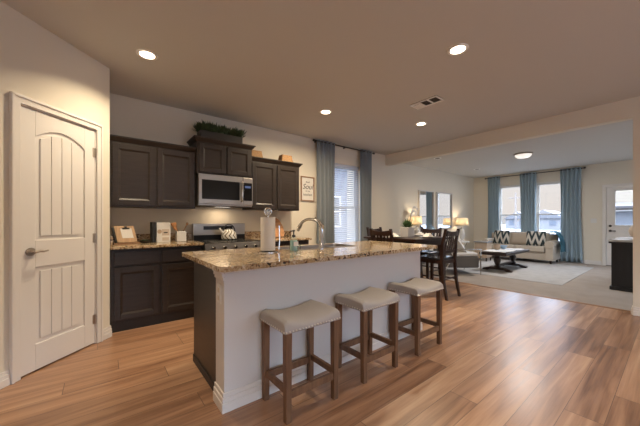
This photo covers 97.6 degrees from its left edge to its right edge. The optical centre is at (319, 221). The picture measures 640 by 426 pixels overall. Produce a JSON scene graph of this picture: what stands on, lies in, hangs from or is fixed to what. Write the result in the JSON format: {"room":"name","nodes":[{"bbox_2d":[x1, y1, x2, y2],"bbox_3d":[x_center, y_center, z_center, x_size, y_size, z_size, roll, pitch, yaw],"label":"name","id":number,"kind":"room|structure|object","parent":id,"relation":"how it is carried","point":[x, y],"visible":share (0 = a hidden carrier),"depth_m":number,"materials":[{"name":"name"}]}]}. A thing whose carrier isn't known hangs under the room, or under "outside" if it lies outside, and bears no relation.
{"room":"open-plan kitchen","nodes":[
{"label":"open-plan kitchen","id":0,"kind":"room"},
{"bbox_2d":[0,1,109,372],"bbox_3d":[-2.368,-0.190,1.580,0.121,2.740,2.600,0,0,7],"label":"wall","id":1,"kind":"structure","parent":0,"point":[37,64],"depth_m":2.22,"materials":[{"name":"beige paint"}]},
{"bbox_2d":[9,91,102,383],"bbox_3d":[-2.231,0.118,2.397,0.174,2.123,0.742,0,0,7],"label":"door","id":2,"kind":"structure","parent":1,"relation":"in","point":[56,155],"depth_m":2.32,"materials":[{"name":"white"}]},
{"bbox_2d":[0,325,111,388],"bbox_3d":[-2.291,1.125,1.641,0.045,0.110,2.540,0,0,6],"label":"baseboard","id":3,"kind":"structure","parent":1,"relation":"attached to","point":[107,332],"depth_m":2.01,"materials":[{"name":"white"}]},
{"bbox_2d":[110,93,388,243],"bbox_3d":[-1.395,-0.190,4.559,7.420,2.740,0.400,0,0,-38],"label":"wall","id":4,"kind":"structure","parent":0,"point":[129,117],"depth_m":4.36,"materials":[{"name":"beige paint"}]},
{"bbox_2d":[110,134,195,208],"bbox_3d":[-2.090,-0.571,3.534,0.907,0.802,0.353,0,0,-38],"label":"upper cabinet","id":5,"kind":"object","parent":4,"relation":"attached to","point":[144,173],"visible":0.92,"depth_m":3.38,"materials":[{"name":"brown wood"}]},
{"bbox_2d":[187,135,255,177],"bbox_3d":[-1.409,-0.875,4.029,0.855,0.480,0.413,0,0,-38],"label":"upper cabinet","id":6,"kind":"object","parent":4,"relation":"attached to","point":[213,156],"visible":0.95,"depth_m":3.85,"materials":[{"name":"brown wood"}]},
{"bbox_2d":[192,120,246,142],"bbox_3d":[-1.400,-1.235,3.950,0.758,0.240,0.395,0,0,-38],"label":"planter box","id":7,"kind":"object","parent":6,"relation":"on","point":[209,130],"visible":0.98,"depth_m":3.83,"materials":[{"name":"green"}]},
{"bbox_2d":[195,173,252,207],"bbox_3d":[-1.388,-0.417,4.009,0.752,0.426,0.468,0,0,-38],"label":"microwave","id":8,"kind":"object","parent":6,"relation":"attached to","point":[220,191],"visible":0.96,"depth_m":3.84,"materials":[{"name":"silver metal"}]},
{"bbox_2d":[245,230,290,237],"bbox_3d":[-0.864,0.212,4.704,0.885,0.103,0.020,0,0,-38],"label":"backsplash","id":9,"kind":"structure","parent":4,"relation":"attached to","point":[248,234],"depth_m":4.55,"materials":[{"name":"stone"}]},
{"bbox_2d":[242,156,302,210],"bbox_3d":[-0.760,-0.576,4.575,0.920,0.792,0.353,0,0,-38],"label":"upper cabinet","id":10,"kind":"object","parent":4,"relation":"attached to","point":[275,182],"visible":0.92,"depth_m":4.43,"materials":[{"name":"brown wood"}]},
{"bbox_2d":[252,150,262,157],"bbox_3d":[-1.009,-1.034,4.365,0.212,0.122,0.170,0,0,-38],"label":"woven basket","id":11,"kind":"object","parent":10,"relation":"on","point":[256,153],"visible":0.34,"depth_m":4.31,"materials":[{"name":"wicker"}]},
{"bbox_2d":[278,154,292,161],"bbox_3d":[-0.577,-1.034,4.665,0.230,0.122,0.170,0,0,-38],"label":"woven basket","id":12,"kind":"object","parent":10,"relation":"on","point":[282,157],"visible":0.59,"depth_m":4.61,"materials":[{"name":"wicker"}]},
{"bbox_2d":[301,176,314,201],"bbox_3d":[-0.229,-0.603,5.199,0.305,0.455,0.022,0,0,-38],"label":"wall sign","id":13,"kind":"object","parent":4,"relation":"attached to","point":[307,183],"visible":1,"depth_m":5.20,"materials":[{"name":"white wood"}]},
{"bbox_2d":[313,139,374,153],"bbox_3d":[0.523,-1.510,5.735,1.710,0.048,0.108,0,0,-38],"label":"curtain rod","id":14,"kind":"object","parent":4,"relation":"attached to","point":[314,140],"visible":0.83,"depth_m":5.62,"materials":[{"name":"grey metal"}]},
{"bbox_2d":[317,140,334,243],"bbox_3d":[0.123,-0.195,5.383,0.470,2.690,0.098,0,0,-38],"label":"curtain","id":15,"kind":"object","parent":14,"relation":"hanging from","point":[325,151],"visible":0.62,"depth_m":5.37,"materials":[{"name":"grey fabric"}]},
{"bbox_2d":[360,149,371,240],"bbox_3d":[1.001,-0.195,6.071,0.374,2.690,0.097,0,0,-38],"label":"curtain","id":16,"kind":"object","parent":14,"relation":"hanging from","point":[365,157],"visible":0.57,"depth_m":6.04,"materials":[{"name":"grey fabric"}]},
{"bbox_2d":[335,166,357,207],"bbox_3d":[0.509,-0.299,5.857,0.880,1.762,0.160,0,0,-38],"label":"window","id":17,"kind":"structure","parent":4,"relation":"in","point":[335,166],"depth_m":6.09,"materials":[{"name":"white plastic"}]},
{"bbox_2d":[334,163,358,242],"bbox_3d":[0.522,-0.312,5.841,0.796,1.728,0.046,0,0,-38],"label":"window blind","id":18,"kind":"object","parent":17,"relation":"attached to","point":[348,219],"visible":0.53,"depth_m":5.87,"materials":[{"name":"grey"}]},
{"bbox_2d":[0,0,639,177],"bbox_3d":[3.103,-1.610,3.093,12.700,0.100,8.250,0,0,-38],"label":"ceiling","id":19,"kind":"structure","parent":0,"point":[269,64],"depth_m":2.80,"materials":[{"name":"grey paint"}]},
{"bbox_2d":[136,49,157,60],"bbox_3d":[-1.617,-1.557,2.620,0.180,0.006,0.180,0,0,-38],"label":"recessed light","id":20,"kind":"object","parent":19,"relation":"in","point":[146,54],"visible":1,"depth_m":2.61,"materials":[{"name":"white"}]},
{"bbox_2d":[319,109,331,114],"bbox_3d":[0.081,-1.557,3.986,0.180,0.006,0.180,0,0,-38],"label":"recessed light","id":21,"kind":"object","parent":19,"relation":"in","point":[324,111],"visible":1,"depth_m":3.96,"materials":[{"name":"white"}]},
{"bbox_2d":[415,122,426,125],"bbox_3d":[1.616,-1.557,4.476,0.180,0.006,0.180,0,0,-38],"label":"recessed light","id":22,"kind":"object","parent":19,"relation":"in","point":[418,123],"visible":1,"depth_m":4.45,"materials":[{"name":"white"}]},
{"bbox_2d":[410,95,443,108],"bbox_3d":[1.396,-1.554,3.669,0.200,0.012,0.380,0,0,-38],"label":"ceiling vent","id":23,"kind":"object","parent":19,"relation":"in","point":[432,100],"visible":1,"depth_m":3.65,"materials":[{"name":"grey metal"}]},
{"bbox_2d":[447,43,468,55],"bbox_3d":[1.251,-1.557,2.540,0.180,0.006,0.180,0,0,-38],"label":"recessed light","id":24,"kind":"object","parent":19,"relation":"in","point":[460,48],"visible":1,"depth_m":2.53,"materials":[{"name":"white"}]},
{"bbox_2d":[385,98,632,165],"bbox_3d":[2.705,-1.440,5.226,0.140,0.240,4.200,0,0,-38],"label":"beam","id":25,"kind":"structure","parent":19,"relation":"attached to","point":[618,111],"depth_m":4.41,"materials":[{"name":"beige paint"}]},
{"bbox_2d":[513,152,532,158],"bbox_3d":[4.686,-1.508,6.458,0.370,0.104,0.370,0,0,-38],"label":"dome light","id":26,"kind":"object","parent":19,"relation":"attached to","point":[522,155],"visible":1,"depth_m":6.36,"materials":[{"name":"white glass"}]},
{"bbox_2d":[0,277,639,425],"bbox_3d":[1.128,1.230,1.358,7.450,0.100,7.950,0,0,-38],"label":"floor","id":27,"kind":"structure","parent":0,"point":[503,358],"depth_m":2.06,"materials":[{"name":"brown wood"}]},
{"bbox_2d":[110,245,201,332],"bbox_3d":[-2.008,0.739,3.443,0.922,0.882,0.598,0,0,-38],"label":"base cabinet","id":28,"kind":"object","parent":27,"relation":"on","point":[149,286],"visible":0.73,"depth_m":3.15,"materials":[{"name":"black wood"}]},
{"bbox_2d":[110,233,203,249],"bbox_3d":[-1.996,0.229,3.430,0.929,0.135,0.633,0,0,-38],"label":"countertop","id":29,"kind":"structure","parent":28,"relation":"on","point":[188,242],"depth_m":3.35,"materials":[{"name":"stone"}]},
{"bbox_2d":[111,226,140,243],"bbox_3d":[-2.310,0.159,3.336,0.135,0.210,0.281,0,0,44],"label":"clipboard","id":30,"kind":"object","parent":29,"relation":"on","point":[124,234],"visible":0.99,"depth_m":3.31,"materials":[{"name":"brown wood"}]},
{"bbox_2d":[139,239,150,242],"bbox_3d":[-2.142,0.243,3.428,0.120,0.041,0.120,0,0,-38],"label":"bowl","id":31,"kind":"object","parent":29,"relation":"on","point":[146,240],"visible":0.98,"depth_m":3.40,"materials":[{"name":"black"}]},
{"bbox_2d":[150,222,155,242],"bbox_3d":[-2.118,0.136,3.549,0.043,0.255,0.180,0,0,-38],"label":"cookbook","id":32,"kind":"object","parent":29,"relation":"on","point":[152,224],"visible":1,"depth_m":3.48,"materials":[{"name":"black paper"}]},
{"bbox_2d":[156,222,169,241],"bbox_3d":[-2.001,0.139,3.575,0.157,0.250,0.043,0,0,-38],"label":"cookbook","id":33,"kind":"object","parent":29,"relation":"on","point":[162,228],"visible":0.9,"depth_m":3.56,"materials":[{"name":"white paper"}]},
{"bbox_2d":[162,229,168,240],"bbox_3d":[-1.969,0.171,3.575,0.083,0.145,0.003,0,0,-38],"label":"photo","id":34,"kind":"object","parent":33,"relation":"attached to","point":[165,232],"depth_m":3.57,"materials":[{"name":"beige paper"}]},
{"bbox_2d":[175,231,185,241],"bbox_3d":[-1.840,0.196,3.703,0.110,0.135,0.110,0,0,-38],"label":"utensil crock","id":35,"kind":"object","parent":29,"relation":"on","point":[180,236],"visible":0.99,"depth_m":3.66,"materials":[{"name":"grey ceramic"}]},
{"bbox_2d":[171,222,177,230],"bbox_3d":[-1.879,0.130,3.672,0.150,0.233,0.012,0,0,-38],"label":"wooden spatula","id":36,"kind":"object","parent":35,"relation":"in","point":[174,225],"visible":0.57,"depth_m":3.65,"materials":[{"name":"orange wood"}]},
{"bbox_2d":[192,223,260,250],"bbox_3d":[-1.298,0.595,3.916,0.760,1.130,0.710,0,0,-38],"label":"range","id":37,"kind":"object","parent":27,"relation":"on","point":[209,234],"visible":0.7,"depth_m":3.94,"materials":[{"name":"silver metal"}]},
{"bbox_2d":[193,238,260,243],"bbox_3d":[-1.297,0.271,3.914,0.760,0.018,0.565,0,0,-38],"label":"cooktop","id":38,"kind":"object","parent":37,"relation":"in","point":[204,240],"depth_m":3.84,"materials":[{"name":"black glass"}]},
{"bbox_2d":[219,224,236,239],"bbox_3d":[-1.312,0.146,4.039,0.216,0.229,0.216,0,0,7],"label":"kettle","id":39,"kind":"object","parent":37,"relation":"on","point":[228,234],"visible":1,"depth_m":3.97,"materials":[{"name":"ceramic"}]},
{"bbox_2d":[275,240,308,245],"bbox_3d":[-0.694,0.739,4.471,0.865,0.882,0.598,0,0,-38],"label":"base cabinet","id":40,"kind":"object","parent":27,"relation":"on","point":[300,242],"visible":0.03,"depth_m":4.27,"materials":[{"name":"black"}]},
{"bbox_2d":[245,230,311,241],"bbox_3d":[-0.675,0.229,4.463,0.885,0.135,0.633,0,0,-38],"label":"countertop","id":41,"kind":"structure","parent":40,"relation":"on","point":[256,235],"depth_m":4.50,"materials":[{"name":"stone"}]},
{"bbox_2d":[275,218,283,236],"bbox_3d":[-0.726,0.100,4.678,0.260,0.317,0.108,0,0,-38],"label":"cutting board","id":42,"kind":"object","parent":41,"relation":"on","point":[277,222],"visible":0.55,"depth_m":4.69,"materials":[{"name":"orange wood"}]},
{"bbox_2d":[259,299,340,424],"bbox_3d":[-0.132,0.877,1.865,0.440,0.606,0.336,0,0,-38],"label":"bar stool","id":43,"kind":"object","parent":27,"relation":"on","point":[310,314],"visible":1,"depth_m":1.83,"materials":[{"name":"brown wood"}]},
{"bbox_2d":[193,250,422,414],"bbox_3d":[0.003,0.739,2.702,2.182,0.882,0.828,0,0,-38],"label":"kitchen island","id":44,"kind":"object","parent":27,"relation":"on","point":[228,306],"visible":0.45,"depth_m":2.04,"materials":[{"name":"white"}]},
{"bbox_2d":[217,284,220,303],"bbox_3d":[-0.648,0.465,1.798,0.006,0.120,0.070,0,0,-38],"label":"outlet","id":45,"kind":"object","parent":44,"relation":"attached to","point":[218,285],"depth_m":1.79,"materials":[{"name":"white plastic"}]},
{"bbox_2d":[182,241,436,271],"bbox_3d":[0.062,0.280,2.737,2.390,0.032,1.005,0,0,-38],"label":"island countertop","id":46,"kind":"structure","parent":44,"relation":"on","point":[227,260],"depth_m":2.23,"materials":[{"name":"stone"}]},
{"bbox_2d":[258,207,279,252],"bbox_3d":[-0.444,0.070,2.408,0.178,0.386,0.170,0,0,-38],"label":"paper towel holder","id":47,"kind":"object","parent":46,"relation":"on","point":[267,223],"visible":0.98,"depth_m":2.36,"materials":[{"name":"white paper"}]},
{"bbox_2d":[290,230,297,250],"bbox_3d":[-0.237,0.171,2.505,0.078,0.186,0.074,0,0,-38],"label":"soap bottle","id":48,"kind":"object","parent":46,"relation":"on","point":[293,243],"visible":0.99,"depth_m":2.48,"materials":[{"name":"teal"}]},
{"bbox_2d":[297,217,323,248],"bbox_3d":[-0.099,0.111,2.796,0.390,0.305,0.056,0,0,44],"label":"faucet","id":49,"kind":"object","parent":46,"relation":"on","point":[321,226],"visible":0.98,"depth_m":2.68,"materials":[{"name":"silver metal"}]},
{"bbox_2d":[275,243,354,250],"bbox_3d":[-0.043,0.356,2.912,0.844,0.195,0.354,0,0,-38],"label":"sink","id":50,"kind":"object","parent":46,"relation":"in","point":[301,247],"visible":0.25,"depth_m":3.03,"materials":[{"name":"silver metal"}]},
{"bbox_2d":[334,287,399,383],"bbox_3d":[0.381,0.877,2.272,0.440,0.606,0.336,0,0,-38],"label":"bar stool","id":51,"kind":"object","parent":27,"relation":"on","point":[365,301],"visible":1,"depth_m":2.23,"materials":[{"name":"brown wood"}]},
{"bbox_2d":[366,227,381,235],"bbox_3d":[1.226,0.647,5.445,0.435,1.065,0.517,0,0,-38],"label":"dining chair","id":52,"kind":"object","parent":27,"relation":"on","point":[367,228],"visible":0.07,"depth_m":5.53,"materials":[{"name":"brown wood"}]},
{"bbox_2d":[370,228,393,241],"bbox_3d":[1.137,0.647,4.571,0.517,1.065,0.435,0,0,-38],"label":"dining chair","id":53,"kind":"object","parent":27,"relation":"on","point":[373,233],"visible":0.17,"depth_m":4.40,"materials":[{"name":"brown wood"}]},
{"bbox_2d":[363,235,450,289],"bbox_3d":[1.522,0.725,4.936,1.060,0.910,1.060,0,0,-38],"label":"dining table","id":54,"kind":"object","parent":27,"relation":"on","point":[436,240],"visible":0.29,"depth_m":4.57,"materials":[{"name":"brown wood"}]},
{"bbox_2d":[400,219,413,236],"bbox_3d":[1.530,0.101,4.924,0.265,0.338,0.352,0,0,40],"label":"succulent planter","id":55,"kind":"object","parent":54,"relation":"on","point":[406,230],"visible":0.98,"depth_m":4.84,"materials":[{"name":"grey ceramic"}]},
{"bbox_3d":[1.785,0.260,4.633,0.274,0.019,0.274,0,0,-38],"label":"dinner plate","id":56,"kind":"object","parent":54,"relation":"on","visible":0},
{"bbox_2d":[422,233,432,236],"bbox_3d":[1.785,0.222,4.633,0.164,0.058,0.108,0,0,-38],"label":"napkin","id":57,"kind":"object","parent":56,"relation":"on","point":[425,234],"visible":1,"depth_m":4.60,"materials":[{"name":"white fabric"}]},
{"bbox_2d":[388,277,443,355],"bbox_3d":[0.921,0.877,2.694,0.440,0.606,0.336,0,0,-38],"label":"bar stool","id":58,"kind":"object","parent":27,"relation":"on","point":[415,287],"visible":0.96,"depth_m":2.64,"materials":[{"name":"brown wood"}]},
{"bbox_2d":[420,227,441,279],"bbox_3d":[1.984,0.647,5.309,0.517,1.065,0.435,0,0,-38],"label":"dining chair","id":59,"kind":"object","parent":27,"relation":"on","point":[422,252],"visible":0.44,"depth_m":5.27,"materials":[{"name":"brown wood"}]},
{"bbox_2d":[420,229,460,300],"bbox_3d":[1.898,0.647,4.489,0.435,1.065,0.517,0,0,-38],"label":"dining chair","id":60,"kind":"object","parent":27,"relation":"on","point":[441,259],"visible":0.76,"depth_m":4.36,"materials":[{"name":"brown wood"}]},
{"bbox_2d":[423,276,630,311],"bbox_3d":[2.880,1.173,5.172,0.060,0.013,3.900,0,0,-38],"label":"trim","id":61,"kind":"structure","parent":27,"relation":"on","point":[423,276],"depth_m":4.35,"materials":[{"name":"brown wood"}]},
{"bbox_2d":[389,163,473,250],"bbox_3d":[3.522,-0.190,8.620,5.330,2.740,0.140,0,0,-38],"label":"wall","id":62,"kind":"structure","parent":0,"point":[405,180],"depth_m":8.19,"materials":[{"name":"beige paint"}]},
{"bbox_2d":[418,190,433,228],"bbox_3d":[3.104,-0.335,8.173,0.780,1.130,0.045,0,0,-38],"label":"wall mirror","id":63,"kind":"object","parent":62,"relation":"attached to","point":[425,198],"visible":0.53,"depth_m":8.19,"materials":[{"name":"grey mirror"}]},
{"bbox_2d":[436,192,452,228],"bbox_3d":[3.911,-0.335,8.804,0.950,1.130,0.045,0,0,-38],"label":"wall mirror","id":64,"kind":"object","parent":62,"relation":"attached to","point":[444,201],"visible":1,"depth_m":8.82,"materials":[{"name":"grey mirror"}]},
{"bbox_2d":[422,256,632,310],"bbox_3d":[6.037,1.227,5.388,5.250,0.106,8.250,0,0,-38],"label":"carpet","id":65,"kind":"object","parent":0,"point":[591,287],"depth_m":5.13,"materials":[{"name":"beige carpet"}]},
{"bbox_2d":[433,246,480,274],"bbox_3d":[3.092,0.849,6.450,0.846,0.651,0.728,0,0,0],"label":"accent chair","id":66,"kind":"object","parent":65,"relation":"on","point":[469,259],"visible":0.44,"depth_m":6.12,"materials":[{"name":"grey fabric"}]},
{"bbox_2d":[448,238,466,252],"bbox_3d":[3.137,0.542,6.450,0.251,0.309,0.560,0,0,0],"label":"throw pillow","id":67,"kind":"object","parent":66,"relation":"on","point":[459,244],"visible":0.34,"depth_m":6.21,"materials":[{"name":"white fabric"}]},
{"bbox_2d":[452,251,477,255],"bbox_3d":[3.162,0.728,6.450,0.600,0.080,0.650,0,0,0],"label":"seat cushion","id":68,"kind":"object","parent":66,"relation":"on","point":[468,253],"depth_m":6.13,"materials":[{"name":"white fabric"}]},
{"bbox_2d":[434,258,593,284],"bbox_3d":[4.874,1.171,7.151,3.210,0.006,2.640,0,0,-38],"label":"area rug","id":69,"kind":"object","parent":65,"relation":"on","point":[556,274],"visible":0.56,"depth_m":6.53,"materials":[{"name":"grey carpet"}]},
{"bbox_2d":[474,241,492,260],"bbox_3d":[4.887,0.880,8.393,0.380,0.575,0.380,0,0,-38],"label":"armchair","id":70,"kind":"object","parent":69,"relation":"on","point":[483,245],"visible":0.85,"depth_m":8.27,"materials":[{"name":"beige fabric"}]},
{"bbox_2d":[479,249,529,272],"bbox_3d":[4.596,0.945,6.947,1.600,0.445,0.620,0,0,-38],"label":"coffee table","id":71,"kind":"object","parent":69,"relation":"on","point":[512,255],"visible":0.93,"depth_m":6.63,"materials":[{"name":"brown wood"}]},
{"bbox_2d":[484,248,523,252],"bbox_3d":[4.502,0.705,6.872,1.340,0.032,0.501,0,0,-38],"label":"throw","id":72,"kind":"object","parent":71,"relation":"on","point":[505,250],"visible":0.94,"depth_m":6.76,"materials":[{"name":"white fabric"}]},
{"bbox_2d":[493,244,500,249],"bbox_3d":[4.381,0.628,6.930,0.150,0.130,0.150,0,0,-38],"label":"pot","id":73,"kind":"object","parent":72,"relation":"on","point":[496,246],"visible":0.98,"depth_m":6.88,"materials":[{"name":"beige ceramic"}]},
{"bbox_2d":[482,232,560,263],"bbox_3d":[6.057,0.748,8.520,0.800,0.840,1.830,0,0,-38],"label":"sofa","id":74,"kind":"object","parent":69,"relation":"on","point":[550,252],"visible":0.51,"depth_m":7.93,"materials":[{"name":"beige fabric"}]},
{"bbox_2d":[493,230,509,243],"bbox_3d":[5.730,0.492,8.849,0.174,0.410,0.450,0,0,-32],"label":"throw pillow","id":75,"kind":"object","parent":74,"relation":"on","point":[500,236],"visible":1,"depth_m":8.79,"materials":[{"name":"fabric"}]},
{"bbox_2d":[492,243,518,248],"bbox_3d":[5.759,0.787,8.738,0.600,0.160,0.700,0,0,-38],"label":"seat cushion","id":76,"kind":"object","parent":74,"relation":"on","point":[509,245],"depth_m":8.58,"materials":[{"name":"beige fabric"}]},
{"bbox_2d":[510,232,526,244],"bbox_3d":[6.035,0.502,8.459,0.170,0.371,0.480,0,0,-38],"label":"throw pillow","id":77,"kind":"object","parent":74,"relation":"on","point":[516,237],"visible":0.86,"depth_m":8.43,"materials":[{"name":"beige fabric"}]},
{"bbox_2d":[515,245,544,252],"bbox_3d":[6.197,0.787,8.179,0.600,0.160,0.700,0,0,-38],"label":"seat cushion","id":78,"kind":"object","parent":74,"relation":"on","point":[533,249],"depth_m":7.93,"materials":[{"name":"beige fabric"}]},
{"bbox_2d":[526,231,545,245],"bbox_3d":[6.239,0.492,8.092,0.174,0.410,0.450,0,0,-44],"label":"throw pillow","id":79,"kind":"object","parent":74,"relation":"on","point":[535,238],"visible":0.98,"depth_m":8.04,"materials":[{"name":"fabric"}]},
{"bbox_2d":[521,233,550,244],"bbox_3d":[6.426,0.527,8.359,0.242,0.400,0.690,0,0,-38],"label":"cushion","id":80,"kind":"object","parent":74,"relation":"on","point":[548,236],"depth_m":8.09,"materials":[{"name":"beige fabric"}]},
{"bbox_2d":[549,231,565,251],"bbox_3d":[6.710,0.565,7.918,0.481,0.590,0.321,0,0,-38],"label":"throw blanket","id":81,"kind":"object","parent":74,"relation":"on","point":[562,242],"visible":1,"depth_m":7.81,"materials":[{"name":"blue fabric"}]},
{"bbox_2d":[608,237,632,291],"bbox_3d":[5.697,0.744,5.083,1.422,0.860,0.497,0,0,-38],"label":"sideboard","id":82,"kind":"object","parent":65,"relation":"on","point":[621,247],"visible":0.89,"depth_m":4.74,"materials":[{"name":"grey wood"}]},
{"bbox_2d":[628,226,632,236],"bbox_3d":[5.900,0.171,5.199,0.240,0.285,0.240,0,0,-38],"label":"vase","id":83,"kind":"object","parent":82,"relation":"on","point":[630,230],"visible":0.25,"depth_m":5.22,"materials":[{"name":"beige ceramic"}]},
{"bbox_3d":[4.604,0.909,9.079,0.430,0.538,0.430,0,0,-38],"label":"end table","id":84,"kind":"object","parent":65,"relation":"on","visible":0},
{"bbox_2d":[455,218,468,240],"bbox_3d":[4.604,0.264,9.079,0.402,0.750,0.402,0,0,-38],"label":"table lamp","id":85,"kind":"object","parent":84,"relation":"on","point":[459,221],"visible":0.98,"depth_m":8.99,"materials":[{"name":"grey ceramic"}]},
{"bbox_3d":[2.683,0.800,7.608,1.500,0.760,0.360,0,0,-38],"label":"console table","id":86,"kind":"object","parent":65,"relation":"on","visible":0},
{"bbox_2d":[410,206,417,220],"bbox_3d":[2.452,0.000,7.479,0.498,0.839,0.277,0,0,-38],"label":"orchid","id":87,"kind":"object","parent":86,"relation":"on","point":[415,207],"visible":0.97,"depth_m":7.46,"materials":[{"name":"white plant"}]},
{"bbox_2d":[412,216,421,233],"bbox_3d":[2.655,0.139,7.643,0.262,0.560,0.262,0,0,-38],"label":"table lamp","id":88,"kind":"object","parent":86,"relation":"on","point":[417,220],"visible":0.71,"depth_m":7.56,"materials":[{"name":"grey ceramic"}]},
{"bbox_2d":[474,160,632,260],"bbox_3d":[8.112,-0.190,6.948,0.140,2.740,8.150,0,0,-38],"label":"wall","id":89,"kind":"structure","parent":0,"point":[593,176],"depth_m":7.73,"materials":[{"name":"beige paint"}]},
{"bbox_2d":[499,185,520,229],"bbox_3d":[6.294,-0.204,9.239,0.160,1.972,0.780,0,0,-38],"label":"window","id":90,"kind":"structure","parent":89,"relation":"attached to","point":[509,186],"depth_m":9.49,"materials":[{"name":"white"}]},
{"bbox_2d":[485,167,585,178],"bbox_3d":[6.548,-1.480,8.740,0.113,0.048,2.580,0,0,-38],"label":"curtain rod","id":91,"kind":"object","parent":89,"relation":"attached to","point":[583,167],"visible":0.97,"depth_m":8.51,"materials":[{"name":"grey metal"}]},
{"bbox_2d":[488,176,499,237],"bbox_3d":[5.899,-0.182,9.518,0.097,2.665,0.390,0,0,-38],"label":"curtain","id":92,"kind":"object","parent":91,"relation":"hanging from","point":[493,183],"visible":0.74,"depth_m":9.51,"materials":[{"name":"blue fabric"}]},
{"bbox_2d":[520,172,536,231],"bbox_3d":[6.501,-0.182,8.747,0.098,2.665,0.454,0,0,-38],"label":"curtain","id":93,"kind":"object","parent":91,"relation":"hanging from","point":[527,182],"visible":0.79,"depth_m":8.72,"materials":[{"name":"blue fabric"}]},
{"bbox_2d":[559,167,582,262],"bbox_3d":[7.122,-0.182,7.955,0.097,2.665,0.506,0,0,-38],"label":"curtain","id":94,"kind":"object","parent":91,"relation":"hanging from","point":[570,180],"visible":0.96,"depth_m":7.92,"materials":[{"name":"blue fabric"}]},
{"bbox_2d":[470,251,601,264],"bbox_3d":[4.520,1.125,7.223,5.180,0.110,3.290,0,0,-38],"label":"baseboard","id":95,"kind":"structure","parent":89,"relation":"attached to","point":[584,261],"depth_m":7.70,"materials":[{"name":"white"}]},
{"bbox_2d":[536,181,560,230],"bbox_3d":[6.935,-0.204,8.420,0.160,1.972,0.780,0,0,-38],"label":"window","id":96,"kind":"structure","parent":89,"relation":"attached to","point":[538,185],"depth_m":8.67,"materials":[{"name":"white plastic"}]},
{"bbox_2d":[591,218,596,222],"bbox_3d":[7.470,-0.020,7.645,0.010,0.120,0.120,0,0,-38],"label":"light switch","id":97,"kind":"object","parent":89,"relation":"attached to","point":[593,220],"visible":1,"depth_m":7.64,"materials":[{"name":"white plastic"}]},
{"bbox_2d":[602,183,632,265],"bbox_3d":[7.939,0.100,7.136,0.160,2.160,1.040,0,0,-38],"label":"door","id":98,"kind":"structure","parent":89,"relation":"attached to","point":[610,230],"depth_m":7.42,"materials":[{"name":"white wood"}]},
{"bbox_2d":[633,96,639,306],"bbox_3d":[5.215,-0.190,2.016,0.140,2.740,3.950,0,0,-38],"label":"wall","id":99,"kind":"structure","parent":0,"point":[636,100],"depth_m":3.50,"materials":[{"name":"beige paint"}]},
{"bbox_2d":[631,305,639,315],"bbox_3d":[5.203,1.125,2.018,0.158,0.110,3.968,0,0,-38],"label":"baseboard","id":100,"kind":"structure","parent":99,"relation":"attached to","point":[635,311],"depth_m":3.50,"materials":[{"name":"white wood"}]},
{"label":"outside","id":101,"kind":"structure","parent":0,"visible":0},
{"bbox_2d":[502,224,559,240],"bbox_3d":[8.581,1.550,70.188,220.000,0.100,220.000,0,0,-38],"label":"ground","id":102,"kind":"structure","parent":101,"point":[503,225],"depth_m":51.85,"materials":[{"name":"white"}]},
{"bbox_2d":[334,169,346,240],"bbox_3d":[-0.586,-1.500,14.141,13.500,6.000,5.800,0,0,-38],"label":"house","id":103,"kind":"structure","parent":102,"relation":"on","point":[336,169],"depth_m":12.12,"materials":[{"name":"white"}]},
{"bbox_2d":[504,211,520,228],"bbox_3d":[42.879,-0.250,58.800,8.600,3.500,4.800,0,0,-38],"label":"house","id":104,"kind":"structure","parent":102,"relation":"on","point":[510,220],"depth_m":56.88,"materials":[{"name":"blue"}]},
{"bbox_2d":[508,193,519,231],"bbox_3d":[28.753,-1.350,41.151,0.260,5.700,1.800,0,0,-38],"label":"utility pole","id":105,"kind":"object","parent":102,"relation":"on","point":[515,197],"visible":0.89,"depth_m":41.07,"materials":[{"name":"grey"}]},
{"bbox_2d":[502,228,559,231],"bbox_3d":[14.011,1.025,24.289,0.100,0.950,12.100,0,0,-38],"label":"fence","id":106,"kind":"object","parent":102,"relation":"on","point":[507,229],"visible":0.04,"depth_m":22.14,"materials":[{"name":"white"}]},
{"bbox_2d":[540,210,560,229],"bbox_3d":[41.664,-0.250,50.614,8.600,3.500,6.000,0,0,-38],"label":"house","id":107,"kind":"structure","parent":102,"relation":"on","point":[547,222],"depth_m":47.55,"materials":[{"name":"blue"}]},
{"bbox_2d":[616,190,632,224],"bbox_3d":[21.388,-2.200,17.617,9.400,7.400,5.400,0,0,-38],"label":"house","id":108,"kind":"structure","parent":102,"relation":"on","point":[624,199],"depth_m":16.25,"materials":[{"name":"white"}]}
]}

